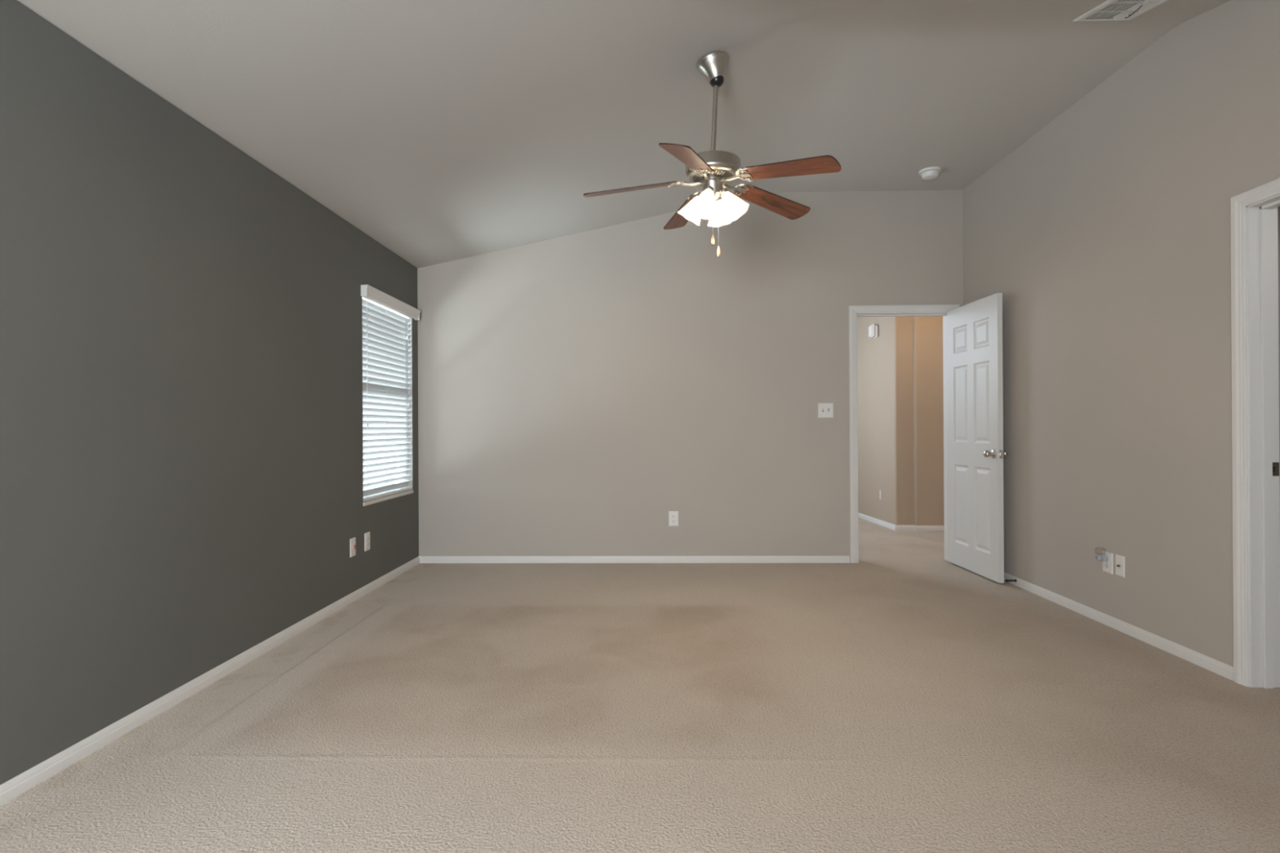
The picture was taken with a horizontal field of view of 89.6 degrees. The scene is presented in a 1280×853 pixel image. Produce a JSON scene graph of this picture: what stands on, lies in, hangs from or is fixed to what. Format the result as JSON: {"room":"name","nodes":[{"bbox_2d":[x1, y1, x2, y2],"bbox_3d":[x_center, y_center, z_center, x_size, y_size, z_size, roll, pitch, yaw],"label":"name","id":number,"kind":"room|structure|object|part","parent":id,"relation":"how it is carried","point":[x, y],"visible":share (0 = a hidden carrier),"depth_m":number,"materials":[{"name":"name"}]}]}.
{"room":"empty bedroom","nodes":[
{"label":"empty bedroom","id":0,"kind":"room"},
{"bbox_2d":[0,0,418,785],"bbox_3d":[-1.985,-0.093,2.151,0.150,2.440,6.610,0,0,1],"label":"wall","id":1,"kind":"structure","parent":0,"point":[181,471],"depth_m":2.52,"materials":[{"name":"grey paint"}]},
{"bbox_2d":[0,556,419,806],"bbox_3d":[-1.899,1.098,2.088,0.013,0.056,6.490,0,0,1],"label":"baseboard","id":2,"kind":"structure","parent":1,"relation":"attached to","point":[28,780],"depth_m":2.54,"materials":[{"name":"white paint"}]},
{"bbox_2d":[350,537,355,557],"bbox_3d":[-1.852,0.781,4.166,0.014,0.118,0.074,0,0,1],"label":"wall plate","id":3,"kind":"object","parent":1,"relation":"attached to","point":[353,541],"visible":1,"depth_m":4.16,"materials":[{"name":"white plastic"}]},
{"bbox_2d":[364,531,369,551],"bbox_3d":[-1.851,0.782,4.376,0.008,0.122,0.078,0,0,1],"label":"wall outlet","id":4,"kind":"object","parent":1,"relation":"attached to","point":[366,535],"visible":1,"depth_m":4.36,"materials":[{"name":"white plastic"}]},
{"bbox_2d":[361,296,413,506],"bbox_3d":[-1.915,-0.192,4.765,0.141,1.458,0.892,0,0,1],"label":"window","id":5,"kind":"structure","parent":1,"relation":"in","point":[410,321],"depth_m":5.20,"materials":[{"name":"white plastic"}]},
{"bbox_3d":[-1.966,-0.198,4.766,0.040,1.445,0.890,0,0,1],"label":"frame","id":6,"kind":"part","parent":5,"relation":"part of","materials":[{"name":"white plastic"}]},
{"bbox_3d":[-1.967,-0.198,4.766,0.004,1.385,0.830,0,0,1],"label":"pane","id":7,"kind":"part","parent":5,"relation":"part of","materials":[{"name":"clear glass"}]},
{"bbox_3d":[-1.894,0.524,4.764,0.106,0.024,0.888,0,0,1],"label":"sill","id":8,"kind":"part","parent":5,"relation":"part of","materials":[{"name":"white paint"}]},
{"bbox_2d":[360,284,420,502],"bbox_3d":[-1.856,-0.219,4.783,0.110,1.455,0.967,0,0,1],"label":"window blind","id":9,"kind":"object","parent":5,"relation":"attached to","point":[385,330],"visible":0.83,"depth_m":4.75,"materials":[{"name":"plastic"}]},
{"bbox_3d":[-1.869,-0.457,4.412,0.002,0.849,0.002,0,0,1],"label":"lift cord","id":10,"kind":"part","parent":9,"relation":"part of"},
{"bbox_3d":[-1.891,-0.195,4.425,0.032,1.373,0.002,0,0,1],"label":"ladder cord","id":11,"kind":"part","parent":9,"relation":"part of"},
{"bbox_3d":[-1.883,-0.194,4.745,0.032,1.373,0.002,0,0,1],"label":"ladder cord","id":12,"kind":"part","parent":9,"relation":"part of","materials":[{"name":"white fabric"}]},
{"bbox_3d":[-1.879,0.499,4.764,0.052,0.018,0.879,0,0,1],"label":"rail","id":13,"kind":"part","parent":9,"relation":"part of","materials":[{"name":"white plastic"}]},
{"bbox_3d":[-1.875,-0.194,5.104,0.032,1.373,0.002,0,0,1],"label":"ladder cord","id":14,"kind":"part","parent":9,"relation":"part of","materials":[{"name":"white fabric"}]},
{"bbox_3d":[-1.853,-0.535,5.154,0.002,0.690,0.002,0,0,1],"label":"tilt cord","id":15,"kind":"part","parent":9,"relation":"part of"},
{"bbox_2d":[17,0,1231,267],"bbox_3d":[0.309,-1.731,2.040,4.721,0.810,6.730,0,0,1],"label":"ceiling","id":16,"kind":"structure","parent":0,"point":[440,131],"depth_m":3.21,"materials":[{"name":"paint"}]},
{"bbox_2d":[583,50,840,257],"bbox_3d":[0.306,-1.323,3.156,1.214,0.991,1.262,0,0,1],"label":"ceiling fan","id":17,"kind":"object","parent":16,"relation":"hanging from","point":[713,170],"visible":1,"depth_m":3.10,"materials":[{"name":"brown wood"}]},
{"bbox_3d":[-0.050,-1.169,3.173,0.462,0.006,0.134,-7,14,3],"label":"blade","id":18,"kind":"part","parent":17,"relation":"part of","materials":[{"name":"brown wood"}]},
{"bbox_3d":[0.251,-1.180,3.544,0.134,0.006,0.462,-13,-2,-16],"label":"blade","id":19,"kind":"part","parent":17,"relation":"part of","materials":[{"name":"brown wood"}]},
{"bbox_3d":[0.210,-1.156,2.773,0.134,0.006,0.462,14,13,19],"label":"blade","id":20,"kind":"part","parent":17,"relation":"part of","materials":[{"name":"brown wood"}]},
{"bbox_3d":[0.272,-1.086,3.192,0.129,0.126,0.127,36,15,19],"label":"lamp shade","id":21,"kind":"part","parent":17,"relation":"part of","materials":[{"name":"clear glass"}]},
{"bbox_3d":[0.318,-1.082,3.070,0.127,0.126,0.129,1,-31,24],"label":"lamp shade","id":22,"kind":"part","parent":17,"relation":"part of","materials":[{"name":"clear glass"}]},
{"bbox_3d":[0.319,-1.087,3.073,0.044,0.072,0.044,1,-31,24],"label":"bulb","id":23,"kind":"part","parent":17,"relation":"part of","materials":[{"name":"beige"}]},
{"bbox_3d":[0.393,-1.087,3.238,0.127,0.126,0.129,1,35,24],"label":"lamp shade","id":24,"kind":"part","parent":17,"relation":"part of","materials":[{"name":"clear glass"}]},
{"bbox_3d":[0.440,-1.083,3.116,0.129,0.126,0.127,-35,-12,21],"label":"lamp shade","id":25,"kind":"part","parent":17,"relation":"part of","materials":[{"name":"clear glass"}]},
{"bbox_3d":[0.696,-1.174,3.372,0.462,0.006,0.134,7,-15,-33],"label":"blade","id":26,"kind":"part","parent":17,"relation":"part of","materials":[{"name":"brown wood"}]},
{"bbox_3d":[0.671,-1.159,2.896,0.462,0.006,0.134,10,-5,38],"label":"blade","id":27,"kind":"part","parent":17,"relation":"part of","materials":[{"name":"brown wood"}]},
{"bbox_2d":[918,166,941,180],"bbox_3d":[2.180,-1.894,4.838,0.157,0.056,0.157,0,0,1],"label":"smoke detector","id":28,"kind":"object","parent":16,"relation":"attached to","point":[932,172],"visible":1,"depth_m":4.79,"materials":[{"name":"white plastic"}]},
{"bbox_2d":[1073,0,1168,21],"bbox_3d":[2.151,-1.844,2.796,0.262,0.116,0.425,0,0,1],"label":"ceiling vent","id":29,"kind":"object","parent":16,"relation":"in","point":[1140,6],"visible":1,"depth_m":2.88,"materials":[{"name":"white metal"}]},
{"bbox_2d":[0,517,1279,852],"bbox_3d":[1.298,1.171,3.970,6.800,0.120,11.000,0,0,1],"label":"floor","id":30,"kind":"structure","parent":0,"point":[903,698],"depth_m":2.34,"materials":[{"name":"beige carpet"}]},
{"bbox_2d":[417,190,963,555],"bbox_3d":[0.397,-0.412,5.343,4.471,3.059,0.120,0,0,1],"label":"wall","id":31,"kind":"structure","parent":0,"point":[576,392],"depth_m":5.29,"materials":[{"name":"beige paint"}]},
{"bbox_2d":[418,555,849,563],"bbox_3d":[-0.062,1.092,5.285,3.540,0.056,0.013,0,0,1],"label":"baseboard","id":32,"kind":"structure","parent":31,"relation":"attached to","point":[423,559],"depth_m":5.28,"materials":[{"name":"white paint"}]},
{"bbox_2d":[668,511,678,526],"bbox_3d":[0.275,0.756,5.280,0.080,0.124,0.008,0,0,1],"label":"wall outlet","id":33,"kind":"object","parent":31,"relation":"attached to","point":[673,515],"visible":1,"depth_m":5.28,"materials":[{"name":"white plastic"}]},
{"bbox_2d":[817,403,833,417],"bbox_3d":[1.516,-0.132,5.247,0.124,0.120,0.019,0,0,1],"label":"light switch","id":34,"kind":"object","parent":31,"relation":"attached to","point":[824,410],"visible":1,"depth_m":5.25,"materials":[{"name":"white plastic"}]},
{"bbox_2d":[848,304,959,563],"bbox_3d":[2.154,0.060,5.309,0.888,2.095,0.170,0,0,1],"label":"trim","id":35,"kind":"structure","parent":31,"relation":"attached to","point":[912,310],"depth_m":5.24,"materials":[{"name":"white paint"}]},
{"bbox_2d":[946,293,1007,582],"bbox_3d":[2.509,0.080,4.855,0.159,2.022,0.754,0,0,0],"label":"door","id":36,"kind":"structure","parent":35,"relation":"attached to","point":[976,453],"depth_m":4.79,"materials":[{"name":"white paint"}]},
{"bbox_3d":[2.463,0.193,4.549,0.066,0.065,0.065,0,0,0],"label":"knob","id":37,"kind":"part","parent":36,"relation":"part of","materials":[{"name":"silver metal"}]},
{"bbox_3d":[2.515,0.193,4.483,0.024,0.058,0.010,0,0,0],"label":"latch plate","id":38,"kind":"part","parent":36,"relation":"part of","materials":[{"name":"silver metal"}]},
{"bbox_3d":[2.561,0.193,4.549,0.058,0.065,0.065,0,0,0],"label":"knob","id":39,"kind":"part","parent":36,"relation":"part of","materials":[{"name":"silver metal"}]},
{"bbox_2d":[857,315,944,525],"bbox_3d":[3.238,-0.270,7.897,1.325,2.750,2.162,0,0,1],"label":"wall","id":40,"kind":"structure","parent":0,"point":[900,371],"depth_m":6.87,"materials":[{"name":"paint"}]},
{"bbox_2d":[868,324,878,338],"bbox_3d":[2.665,-1.087,7.355,0.066,0.152,0.190,0,0,6],"label":"door chime","id":41,"kind":"object","parent":40,"relation":"attached to","point":[873,329],"visible":1,"depth_m":7.29,"materials":[{"name":"white plastic"}]},
{"bbox_2d":[857,512,944,531],"bbox_3d":[2.793,1.079,7.657,0.898,0.056,2.446,0,0,-28],"label":"baseboard","id":42,"kind":"structure","parent":40,"relation":"attached to","point":[895,527],"depth_m":6.86,"materials":[{"name":"white paint"}]},
{"bbox_2d":[962,0,1279,666],"bbox_3d":[2.618,-0.428,2.046,0.120,3.059,6.610,0,0,1],"label":"wall","id":43,"kind":"structure","parent":0,"point":[1104,237],"depth_m":3.35,"materials":[{"name":"beige paint"}]},
{"bbox_2d":[1004,578,1016,582],"bbox_3d":[2.572,1.071,4.471,0.072,0.022,0.022,0,0,1],"label":"door stop","id":44,"kind":"object","parent":43,"relation":"attached to","point":[1015,580],"visible":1,"depth_m":4.47,"materials":[{"name":"metal"}]},
{"bbox_2d":[1102,551,1113,574],"bbox_3d":[2.595,0.755,3.576,0.008,0.116,0.080,0,0,1],"label":"wall outlet","id":45,"kind":"object","parent":43,"relation":"attached to","point":[1108,566],"visible":1,"depth_m":3.56,"materials":[{"name":"white plastic"}]},
{"bbox_2d":[1095,547,1106,561],"bbox_3d":[2.568,0.712,3.589,0.048,0.073,0.044,0,0,1],"label":"plug","id":46,"kind":"object","parent":45,"relation":"attached to","point":[1100,557],"visible":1,"depth_m":3.58,"materials":[{"name":"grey plastic"}]},
{"bbox_2d":[1104,556,1109,568],"bbox_3d":[2.593,0.755,3.576,0.003,0.064,0.034,0,0,1],"label":"receptacle","id":47,"kind":"object","parent":45,"relation":"attached to","point":[1106,563],"depth_m":3.57,"materials":[{"name":"white plastic"}]},
{"bbox_2d":[1004,572,1233,680],"bbox_3d":[2.604,1.076,4.010,0.013,0.056,2.440,0,0,1],"label":"baseboard","id":48,"kind":"structure","parent":43,"relation":"attached to","point":[1221,668],"depth_m":3.37,"materials":[{"name":"white paint"}]},
{"bbox_2d":[1115,554,1124,577],"bbox_3d":[2.588,0.753,3.482,0.018,0.112,0.068,0,0,1],"label":"wall plate","id":49,"kind":"object","parent":43,"relation":"attached to","point":[1119,560],"visible":1,"depth_m":3.47,"materials":[{"name":"white plastic"}]},
{"bbox_2d":[1230,177,1279,688],"bbox_3d":[2.627,0.054,2.335,0.155,2.095,0.902,0,0,1],"label":"trim","id":50,"kind":"structure","parent":43,"relation":"attached to","point":[1253,211],"depth_m":2.72,"materials":[{"name":"white paint"}]},
{"bbox_3d":[2.680,0.180,2.716,0.030,0.058,0.004,0,0,1],"label":"strike plate","id":51,"kind":"part","parent":50,"relation":"part of","materials":[{"name":"metal"}]},
{"bbox_2d":[1277,205,1279,486],"bbox_3d":[3.650,-0.122,3.627,1.868,2.440,0.120,0,0,1],"label":"wall","id":52,"kind":"structure","parent":0,"point":[1278,207],"depth_m":3.57,"materials":[{"name":"beige paint"}]}
]}

